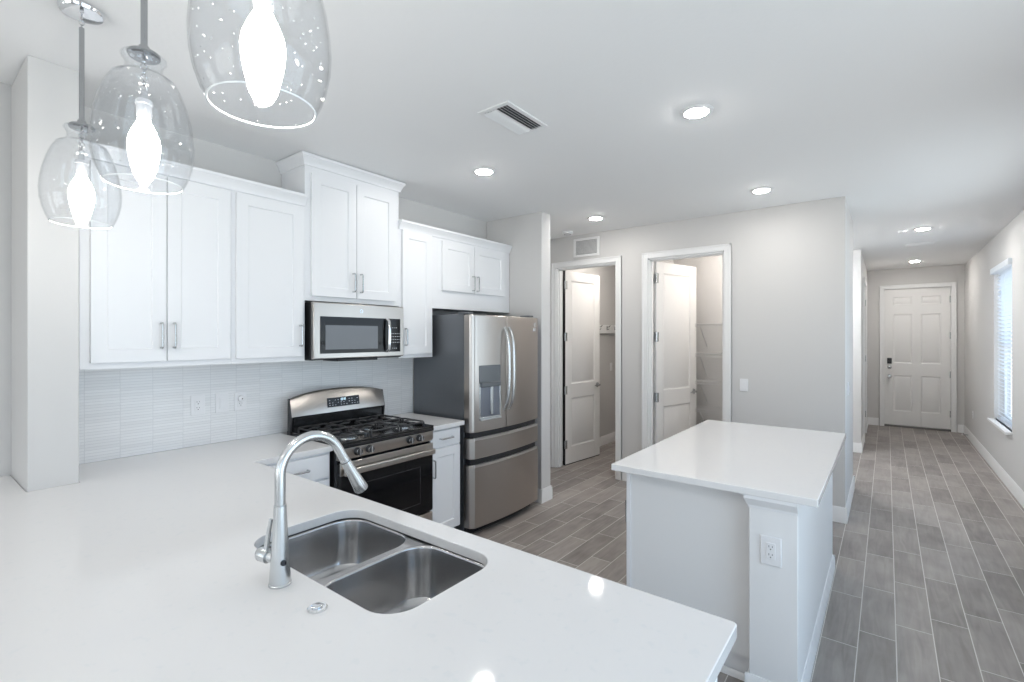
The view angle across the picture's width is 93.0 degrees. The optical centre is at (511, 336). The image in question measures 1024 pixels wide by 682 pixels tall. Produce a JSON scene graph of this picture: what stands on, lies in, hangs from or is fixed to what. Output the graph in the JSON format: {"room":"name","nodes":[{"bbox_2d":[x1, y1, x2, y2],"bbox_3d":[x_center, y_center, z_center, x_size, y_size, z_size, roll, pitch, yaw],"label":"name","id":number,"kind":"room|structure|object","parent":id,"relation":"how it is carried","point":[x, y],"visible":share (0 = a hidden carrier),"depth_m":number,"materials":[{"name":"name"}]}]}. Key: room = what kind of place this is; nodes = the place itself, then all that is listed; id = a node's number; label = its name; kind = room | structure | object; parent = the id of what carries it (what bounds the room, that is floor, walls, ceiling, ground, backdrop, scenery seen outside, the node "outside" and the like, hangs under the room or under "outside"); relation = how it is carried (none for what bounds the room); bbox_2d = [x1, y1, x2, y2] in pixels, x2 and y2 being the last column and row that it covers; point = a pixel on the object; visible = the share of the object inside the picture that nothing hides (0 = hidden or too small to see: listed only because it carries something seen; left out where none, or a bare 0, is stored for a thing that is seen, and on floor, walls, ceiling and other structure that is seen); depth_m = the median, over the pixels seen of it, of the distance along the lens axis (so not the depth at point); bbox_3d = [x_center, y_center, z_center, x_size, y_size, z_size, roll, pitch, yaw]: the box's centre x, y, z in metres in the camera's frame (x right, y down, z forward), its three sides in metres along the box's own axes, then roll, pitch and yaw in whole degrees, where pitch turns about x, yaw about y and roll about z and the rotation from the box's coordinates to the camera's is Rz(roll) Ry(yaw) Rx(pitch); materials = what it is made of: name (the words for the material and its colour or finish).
{"room":"kitchen","nodes":[
{"label":"kitchen","id":0,"kind":"room"},
{"bbox_2d":[11,55,78,491],"bbox_3d":[-2.135,0.190,2.218,0.410,2.740,0.165,0,0,38],"label":"wall","id":1,"kind":"structure","parent":0,"point":[44,94],"depth_m":2.10,"materials":[{"name":"grey paint"}]},
{"bbox_2d":[0,82,614,476],"bbox_3d":[-1.781,0.190,3.111,0.120,2.740,13.350,0,0,38],"label":"wall","id":2,"kind":"structure","parent":0,"point":[112,130],"depth_m":2.89,"materials":[{"name":"grey paint"}]},
{"bbox_2d":[79,139,233,369],"bbox_3d":[-1.891,-0.376,2.576,0.353,1.058,0.658,0,0,38],"label":"upper cabinet","id":3,"kind":"object","parent":2,"relation":"attached to","point":[155,286],"visible":0.93,"depth_m":2.46,"materials":[{"name":"white paint"}]},
{"bbox_2d":[191,395,204,415],"bbox_3d":[-1.864,0.405,2.884,0.009,0.118,0.075,0,0,38],"label":"wall outlet","id":4,"kind":"object","parent":2,"relation":"attached to","point":[197,401],"visible":1,"depth_m":2.88,"materials":[{"name":"white plastic"}]},
{"bbox_2d":[215,393,227,412],"bbox_3d":[-1.782,0.405,2.988,0.011,0.118,0.075,0,0,38],"label":"light switch","id":5,"kind":"object","parent":2,"relation":"attached to","point":[221,399],"visible":1,"depth_m":2.98,"materials":[{"name":"white plastic"}]},
{"bbox_2d":[234,391,246,410],"bbox_3d":[-1.717,0.405,3.074,0.009,0.118,0.075,0,0,38],"label":"wall outlet","id":6,"kind":"object","parent":2,"relation":"attached to","point":[238,405],"visible":1,"depth_m":3.07,"materials":[{"name":"white plastic"}]},
{"bbox_2d":[238,395,244,401],"bbox_3d":[-1.704,0.388,3.064,0.023,0.044,0.044,0,0,38],"label":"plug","id":7,"kind":"object","parent":6,"relation":"attached to","point":[241,398],"visible":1,"depth_m":3.06,"materials":[{"name":"white plastic"}]},
{"bbox_2d":[79,358,412,463],"bbox_3d":[-1.552,0.203,3.303,0.008,0.886,2.265,0,0,38],"label":"backsplash","id":8,"kind":"structure","parent":2,"relation":"attached to","point":[124,412],"depth_m":2.90,"materials":[{"name":"tile"}]},
{"bbox_2d":[232,177,307,363],"bbox_3d":[-1.556,-0.376,3.010,0.353,1.058,0.438,0,0,38],"label":"upper cabinet","id":9,"kind":"object","parent":2,"relation":"attached to","point":[268,221],"visible":0.91,"depth_m":2.91,"materials":[{"name":"white paint"}]},
{"bbox_2d":[276,151,404,306],"bbox_3d":[-1.191,-0.705,3.483,0.353,0.940,0.828,0,0,38],"label":"upper cabinet","id":10,"kind":"object","parent":2,"relation":"attached to","point":[352,213],"visible":0.95,"depth_m":3.34,"materials":[{"name":"white paint"}]},
{"bbox_2d":[305,302,402,360],"bbox_3d":[-1.159,-0.031,3.469,0.402,0.388,0.729,0,0,38],"label":"microwave","id":11,"kind":"object","parent":10,"relation":"attached to","point":[333,331],"visible":0.97,"depth_m":3.31,"materials":[{"name":"silver metal"}]},
{"bbox_2d":[386,219,434,357],"bbox_3d":[-0.854,-0.366,3.920,0.353,1.058,0.347,0,0,38],"label":"upper cabinet","id":12,"kind":"object","parent":2,"relation":"attached to","point":[415,239],"visible":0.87,"depth_m":3.83,"materials":[{"name":"white paint"}]},
{"bbox_2d":[432,227,511,313],"bbox_3d":[-0.435,-0.566,4.463,0.353,0.658,1.025,0,0,38],"label":"upper cabinet","id":13,"kind":"object","parent":2,"relation":"attached to","point":[470,273],"visible":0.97,"depth_m":4.32,"materials":[{"name":"white paint"}]},
{"bbox_2d":[562,432,614,460],"bbox_3d":[1.840,1.495,6.847,1.050,0.130,3.010,0,0,38],"label":"baseboard","id":14,"kind":"structure","parent":2,"relation":"attached to","point":[608,438],"depth_m":7.09,"materials":[{"name":"white paint"}]},
{"bbox_2d":[600,325,614,332],"bbox_3d":[1.474,-0.115,7.167,0.078,0.120,1.650,0,0,38],"label":"hook rail","id":15,"kind":"object","parent":2,"relation":"attached to","point":[603,328],"visible":0.27,"depth_m":7.08,"materials":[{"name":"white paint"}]},
{"bbox_2d":[0,0,1023,270],"bbox_3d":[0.789,-1.240,2.865,4.550,0.120,16.300,0,0,38],"label":"ceiling","id":16,"kind":"structure","parent":0,"point":[911,112],"depth_m":2.40,"materials":[{"name":"white paint"}]},
{"bbox_2d":[38,0,121,228],"bbox_3d":[-1.552,-0.793,1.753,0.228,0.771,0.228,0,0,38],"label":"pendant light","id":17,"kind":"object","parent":16,"relation":"hanging from","point":[81,195],"visible":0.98,"depth_m":1.74,"materials":[{"name":"glass"}]},
{"bbox_2d":[74,159,88,175],"bbox_3d":[-1.552,-0.611,1.753,0.040,0.053,0.040,0,0,38],"label":"socket","id":18,"kind":"object","parent":17,"relation":"attached to","point":[81,166],"depth_m":1.74,"materials":[{"name":"white"}]},
{"bbox_2d":[88,0,194,194],"bbox_3d":[-0.988,-0.793,1.306,0.228,0.771,0.228,0,0,38],"label":"pendant light","id":19,"kind":"object","parent":16,"relation":"hanging from","point":[143,142],"visible":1,"depth_m":1.29,"materials":[{"name":"white"}]},
{"bbox_2d":[135,97,152,121],"bbox_3d":[-0.988,-0.611,1.306,0.040,0.053,0.040,0,0,38],"label":"socket","id":20,"kind":"object","parent":19,"relation":"attached to","point":[144,106],"depth_m":1.29,"materials":[{"name":"white"}]},
{"bbox_2d":[186,0,330,128],"bbox_3d":[-0.443,-0.793,0.866,0.228,0.771,0.228,0,0,38],"label":"pendant light","id":21,"kind":"object","parent":16,"relation":"hanging from","point":[262,44],"visible":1,"depth_m":0.84,"materials":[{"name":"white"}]},
{"bbox_2d":[252,0,273,12],"bbox_3d":[-0.443,-0.611,0.866,0.040,0.053,0.040,0,0,38],"label":"socket","id":22,"kind":"object","parent":21,"relation":"attached to","point":[265,5],"depth_m":0.85,"materials":[{"name":"white"}]},
{"bbox_2d":[472,167,495,175],"bbox_3d":[-0.199,-1.171,3.455,0.167,0.018,0.167,0,0,38],"label":"recessed light","id":23,"kind":"object","parent":16,"relation":"in","point":[484,171],"visible":1,"depth_m":3.42,"materials":[{"name":"white paint"}]},
{"bbox_2d":[477,101,547,135],"bbox_3d":[0.010,-1.171,2.629,0.205,0.018,0.365,0,0,38],"label":"ceiling vent","id":24,"kind":"object","parent":16,"relation":"in","point":[506,114],"visible":1,"depth_m":2.61,"materials":[{"name":"white metal"}]},
{"bbox_2d":[562,231,572,234],"bbox_3d":[0.622,-1.164,5.456,0.120,0.031,0.120,0,0,38],"label":"smoke detector","id":25,"kind":"object","parent":16,"relation":"attached to","point":[563,232],"visible":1,"depth_m":5.42,"materials":[{"name":"white plastic"}]},
{"bbox_2d":[587,216,603,219],"bbox_3d":[0.829,-1.171,4.814,0.167,0.018,0.167,0,0,38],"label":"recessed light","id":26,"kind":"object","parent":16,"relation":"in","point":[590,217],"visible":1,"depth_m":4.78,"materials":[{"name":"white paint"}]},
{"bbox_2d":[680,104,713,118],"bbox_3d":[0.965,-1.171,2.543,0.167,0.018,0.167,0,0,38],"label":"recessed light","id":27,"kind":"object","parent":16,"relation":"in","point":[697,111],"visible":1,"depth_m":2.52,"materials":[{"name":"white paint"}]},
{"bbox_2d":[750,187,772,193],"bbox_3d":[2.003,-1.171,3.901,0.167,0.018,0.167,0,0,38],"label":"recessed light","id":28,"kind":"object","parent":16,"relation":"in","point":[759,190],"visible":1,"depth_m":3.87,"materials":[{"name":"white paint"}]},
{"bbox_2d":[902,241,937,246],"bbox_3d":[5.172,-1.174,6.164,0.340,0.012,0.200,0,0,38],"label":"ceiling vent","id":29,"kind":"object","parent":16,"relation":"in","point":[935,242],"visible":1,"depth_m":6.14,"materials":[{"name":"white metal"}]},
{"bbox_2d":[913,227,932,230],"bbox_3d":[4.469,-1.171,5.286,0.167,0.018,0.167,0,0,38],"label":"recessed light","id":30,"kind":"object","parent":16,"relation":"in","point":[921,228],"visible":1,"depth_m":5.26,"materials":[{"name":"white paint"}]},
{"bbox_2d":[487,212,549,488],"bbox_3d":[0.055,0.190,4.836,0.680,2.740,0.155,0,0,38],"label":"wall","id":31,"kind":"structure","parent":0,"point":[528,235],"depth_m":4.65,"materials":[{"name":"grey paint"}]},
{"bbox_2d":[534,485,552,503],"bbox_3d":[0.061,1.495,4.831,0.694,0.130,0.183,0,0,38],"label":"baseboard","id":32,"kind":"structure","parent":31,"relation":"attached to","point":[545,494],"depth_m":4.59,"materials":[{"name":"white paint"}]},
{"bbox_2d":[653,260,673,444],"bbox_3d":[2.296,0.190,6.495,0.100,2.740,3.010,0,0,38],"label":"wall partition","id":33,"kind":"structure","parent":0,"point":[666,261],"depth_m":5.52,"materials":[{"name":"grey paint"}]},
{"bbox_2d":[550,196,845,507],"bbox_3d":[1.649,0.190,5.024,2.973,2.740,0.110,0,0,38],"label":"wall","id":34,"kind":"structure","parent":0,"point":[788,262],"depth_m":4.42,"materials":[{"name":"grey paint"}]},
{"bbox_2d":[551,255,621,479],"bbox_3d":[1.098,0.337,5.911,0.902,2.447,0.894,0,0,38],"label":"door","id":35,"kind":"structure","parent":34,"relation":"in","point":[581,291],"depth_m":5.95,"materials":[{"name":"white paint"}]},
{"bbox_2d":[574,236,598,257],"bbox_3d":[0.850,-1.028,5.563,0.330,0.213,0.012,0,0,38],"label":"air vent","id":36,"kind":"object","parent":34,"relation":"in","point":[583,247],"visible":1,"depth_m":5.56,"materials":[{"name":"white metal"}]},
{"bbox_2d":[642,243,730,449],"bbox_3d":[1.979,0.337,5.204,0.884,2.447,0.850,0,0,38],"label":"door","id":37,"kind":"structure","parent":34,"relation":"in","point":[675,391],"depth_m":5.24,"materials":[{"name":"white paint"}]},
{"bbox_2d":[550,455,854,523],"bbox_3d":[1.984,1.495,5.447,2.987,0.130,1.218,0,0,38],"label":"baseboard","id":38,"kind":"structure","parent":34,"relation":"attached to","point":[839,513],"depth_m":4.11,"materials":[{"name":"white paint"}]},
{"bbox_2d":[740,379,747,390],"bbox_3d":[2.169,0.449,4.546,0.072,0.115,0.011,0,0,38],"label":"light switch","id":39,"kind":"object","parent":34,"relation":"attached to","point":[743,382],"visible":1,"depth_m":4.54,"materials":[{"name":"white plastic"}]},
{"bbox_2d":[674,255,721,424],"bbox_3d":[2.684,0.190,5.596,1.813,2.740,0.100,0,0,38],"label":"wall","id":40,"kind":"structure","parent":0,"point":[709,268],"depth_m":5.79,"materials":[{"name":"grey paint"}]},
{"bbox_2d":[695,379,721,400],"bbox_3d":[2.600,0.641,5.406,1.709,0.279,0.304,0,0,38],"label":"wire shelf","id":41,"kind":"object","parent":40,"relation":"attached to","point":[700,380],"visible":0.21,"depth_m":5.59,"materials":[{"name":"grey metal"}]},
{"bbox_2d":[695,405,721,420],"bbox_3d":[2.600,0.964,5.406,1.709,0.279,0.304,0,0,38],"label":"wire shelf","id":42,"kind":"object","parent":40,"relation":"attached to","point":[698,407],"visible":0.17,"depth_m":5.58,"materials":[{"name":"grey metal"}]},
{"bbox_2d":[695,323,721,345],"bbox_3d":[2.600,-0.017,5.406,1.709,0.279,0.304,0,0,38],"label":"wire shelf","id":43,"kind":"object","parent":40,"relation":"attached to","point":[697,324],"visible":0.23,"depth_m":5.58,"materials":[{"name":"grey metal"}]},
{"bbox_2d":[695,353,721,374],"bbox_3d":[2.600,0.329,5.406,1.709,0.279,0.304,0,0,38],"label":"wire shelf","id":44,"kind":"object","parent":40,"relation":"attached to","point":[711,354],"visible":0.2,"depth_m":5.58,"materials":[{"name":"grey metal"}]},
{"bbox_2d":[470,425,1023,681],"bbox_3d":[0.809,1.610,2.849,5.000,0.100,16.700,0,0,38],"label":"floor","id":45,"kind":"structure","parent":0,"point":[927,585],"depth_m":3.50,"materials":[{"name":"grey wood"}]},
{"bbox_2d":[267,452,329,486],"bbox_3d":[-1.440,1.119,2.898,0.673,0.882,0.430,0,0,38],"label":"base cabinet","id":46,"kind":"object","parent":45,"relation":"on","point":[316,468],"visible":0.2,"depth_m":2.79,"materials":[{"name":"white paint"}]},
{"bbox_2d":[287,386,435,520],"bbox_3d":[-1.036,0.963,3.347,0.711,1.195,0.753,0,0,38],"label":"gas range","id":47,"kind":"object","parent":45,"relation":"on","point":[394,457],"visible":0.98,"depth_m":3.27,"materials":[{"name":"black metal"}]},
{"bbox_2d":[287,418,433,448],"bbox_3d":[-1.025,0.644,3.339,0.617,0.040,0.747,0,0,38],"label":"cooktop","id":48,"kind":"object","parent":47,"relation":"in","point":[406,432],"depth_m":3.24,"materials":[{"name":"black metal"}]},
{"bbox_2d":[430,426,459,527],"bbox_3d":[-0.733,1.119,3.815,0.673,0.882,0.338,0,0,38],"label":"base cabinet","id":49,"kind":"object","parent":45,"relation":"on","point":[445,510],"visible":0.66,"depth_m":3.65,"materials":[{"name":"white paint"}]},
{"bbox_2d":[386,413,464,430],"bbox_3d":[-0.733,0.662,3.819,0.656,0.032,0.352,0,0,38],"label":"countertop","id":50,"kind":"structure","parent":49,"relation":"on","point":[439,423],"depth_m":3.76,"materials":[{"name":"white stone"}]},
{"bbox_2d":[414,312,537,532],"bbox_3d":[-0.268,0.681,4.297,0.787,1.757,0.903,0,0,38],"label":"refrigerator","id":51,"kind":"object","parent":45,"relation":"on","point":[481,371],"visible":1,"depth_m":3.97,"materials":[{"name":"grey metal"}]},
{"bbox_2d":[481,381,500,386],"bbox_3d":[-0.169,0.378,3.894,0.019,0.035,0.215,0,0,43],"label":"water dispenser","id":52,"kind":"object","parent":51,"relation":"attached to","point":[483,383],"depth_m":3.89,"materials":[{"name":"grey"}]},
{"bbox_2d":[625,472,834,681],"bbox_3d":[1.340,1.119,2.881,0.846,0.882,1.648,0,0,38],"label":"base cabinet","id":53,"kind":"object","parent":45,"relation":"on","point":[697,547],"visible":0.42,"depth_m":2.27,"materials":[{"name":"white paint"}]},
{"bbox_2d":[611,420,845,507],"bbox_3d":[1.372,0.662,2.865,0.896,0.032,1.677,0,0,38],"label":"countertop","id":54,"kind":"structure","parent":53,"relation":"on","point":[792,465],"depth_m":2.54,"materials":[{"name":"white stone"}]},
{"bbox_2d":[760,535,780,567],"bbox_3d":[1.100,0.910,2.066,0.080,0.122,0.009,0,0,38],"label":"wall outlet","id":55,"kind":"object","parent":53,"relation":"attached to","point":[770,547],"visible":1,"depth_m":2.06,"materials":[{"name":"white plastic"}]},
{"bbox_3d":[-0.871,1.119,1.769,2.940,0.882,0.656,0,0,38],"label":"base cabinet","id":56,"kind":"object","parent":45,"relation":"on","visible":0},
{"bbox_2d":[0,433,736,681],"bbox_3d":[-0.876,0.662,1.742,2.982,0.032,1.588,0,0,38],"label":"countertop","id":57,"kind":"structure","parent":56,"relation":"on","point":[143,568],"depth_m":1.16,"materials":[{"name":"white stone"}]},
{"bbox_2d":[255,431,367,588],"bbox_3d":[-0.555,0.453,1.378,0.105,0.386,0.302,0,0,38],"label":"kitchen faucet","id":58,"kind":"object","parent":57,"relation":"on","point":[278,556],"visible":1,"depth_m":1.27,"materials":[{"name":"silver metal"}]},
{"bbox_2d":[307,602,327,613],"bbox_3d":[-0.463,0.641,1.155,0.046,0.010,0.046,0,0,38],"label":"button","id":59,"kind":"object","parent":57,"relation":"on","point":[318,607],"visible":1,"depth_m":1.15,"materials":[{"name":"silver metal"}]},
{"bbox_2d":[261,518,484,613],"bbox_3d":[-0.445,0.773,1.473,0.779,0.188,0.445,0,0,38],"label":"sink","id":60,"kind":"object","parent":57,"relation":"in","point":[378,568],"visible":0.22,"depth_m":1.57,"materials":[{"name":"silver metal"}]},
{"bbox_2d":[846,201,852,501],"bbox_3d":[3.146,0.190,4.621,0.110,2.740,1.080,0,0,38],"label":"wall","id":61,"kind":"structure","parent":0,"point":[849,223],"depth_m":4.54,"materials":[{"name":"grey paint"}]},
{"bbox_2d":[853,249,866,442],"bbox_3d":[5.479,0.190,7.645,0.110,2.740,2.700,0,0,38],"label":"wall","id":62,"kind":"structure","parent":0,"point":[859,267],"depth_m":6.58,"materials":[{"name":"grey paint"}]},
{"bbox_2d":[861,417,867,451],"bbox_3d":[5.528,1.495,7.607,0.014,0.130,2.700,0,0,38],"label":"baseboard","id":63,"kind":"structure","parent":62,"relation":"attached to","point":[862,441],"depth_m":6.88,"materials":[{"name":"white paint"}]},
{"bbox_2d":[863,277,866,441],"bbox_3d":[5.480,0.337,7.581,0.066,2.447,0.924,0,0,38],"label":"door frame","id":64,"kind":"structure","parent":62,"relation":"in","point":[864,279],"depth_m":7.21,"materials":[{"name":"white paint"}]},
{"bbox_2d":[867,264,964,431],"bbox_3d":[6.846,0.190,8.372,1.387,2.740,0.120,0,0,38],"label":"wall","id":65,"kind":"structure","parent":0,"point":[950,273],"depth_m":8.44,"materials":[{"name":"grey paint"}]},
{"bbox_2d":[868,417,963,432],"bbox_3d":[6.848,1.495,8.285,1.277,0.130,0.014,0,0,38],"label":"baseboard","id":66,"kind":"structure","parent":65,"relation":"attached to","point":[871,421],"depth_m":8.59,"materials":[{"name":"white paint"}]},
{"bbox_2d":[880,282,956,431],"bbox_3d":[6.907,0.329,8.299,1.004,2.462,0.160,0,0,38],"label":"door","id":67,"kind":"structure","parent":65,"relation":"in","point":[918,322],"depth_m":8.27,"materials":[{"name":"white paint"}]},
{"bbox_2d":[965,209,1023,491],"bbox_3d":[2.548,0.190,1.551,0.140,2.740,16.170,0,0,38],"label":"wall","id":68,"kind":"structure","parent":0,"point":[982,392],"depth_m":5.76,"materials":[{"name":"grey paint"}]},
{"bbox_2d":[964,425,1023,507],"bbox_3d":[2.481,1.495,1.591,0.014,0.130,15.950,0,0,38],"label":"baseboard","id":69,"kind":"structure","parent":68,"relation":"attached to","point":[1017,492],"depth_m":5.44,"materials":[{"name":"white paint"}]},
{"bbox_2d":[987,315,1012,434],"bbox_3d":[5.395,0.109,5.298,0.182,1.758,1.120,0,0,38],"label":"window","id":70,"kind":"structure","parent":68,"relation":"in","point":[993,421],"depth_m":5.62,"materials":[{"name":"white plastic"}]},
{"bbox_2d":[990,258,1011,429],"bbox_3d":[5.383,0.079,5.310,0.102,1.758,1.075,0,0,38],"label":"window blind","id":71,"kind":"object","parent":70,"relation":"attached to","point":[1004,268],"visible":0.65,"depth_m":5.31,"materials":[{"name":"white plastic"}]},
{"bbox_3d":[3.514,0.190,7.532,2.863,2.740,0.120,0,0,38],"label":"wall","id":72,"kind":"structure","parent":0,"visible":0},
{"bbox_2d":[853,442,861,452],"bbox_3d":[3.978,1.495,7.090,1.837,0.130,0.014,0,0,38],"label":"baseboard","id":73,"kind":"structure","parent":72,"relation":"attached to","point":[857,447],"depth_m":6.55,"materials":[{"name":"white paint"}]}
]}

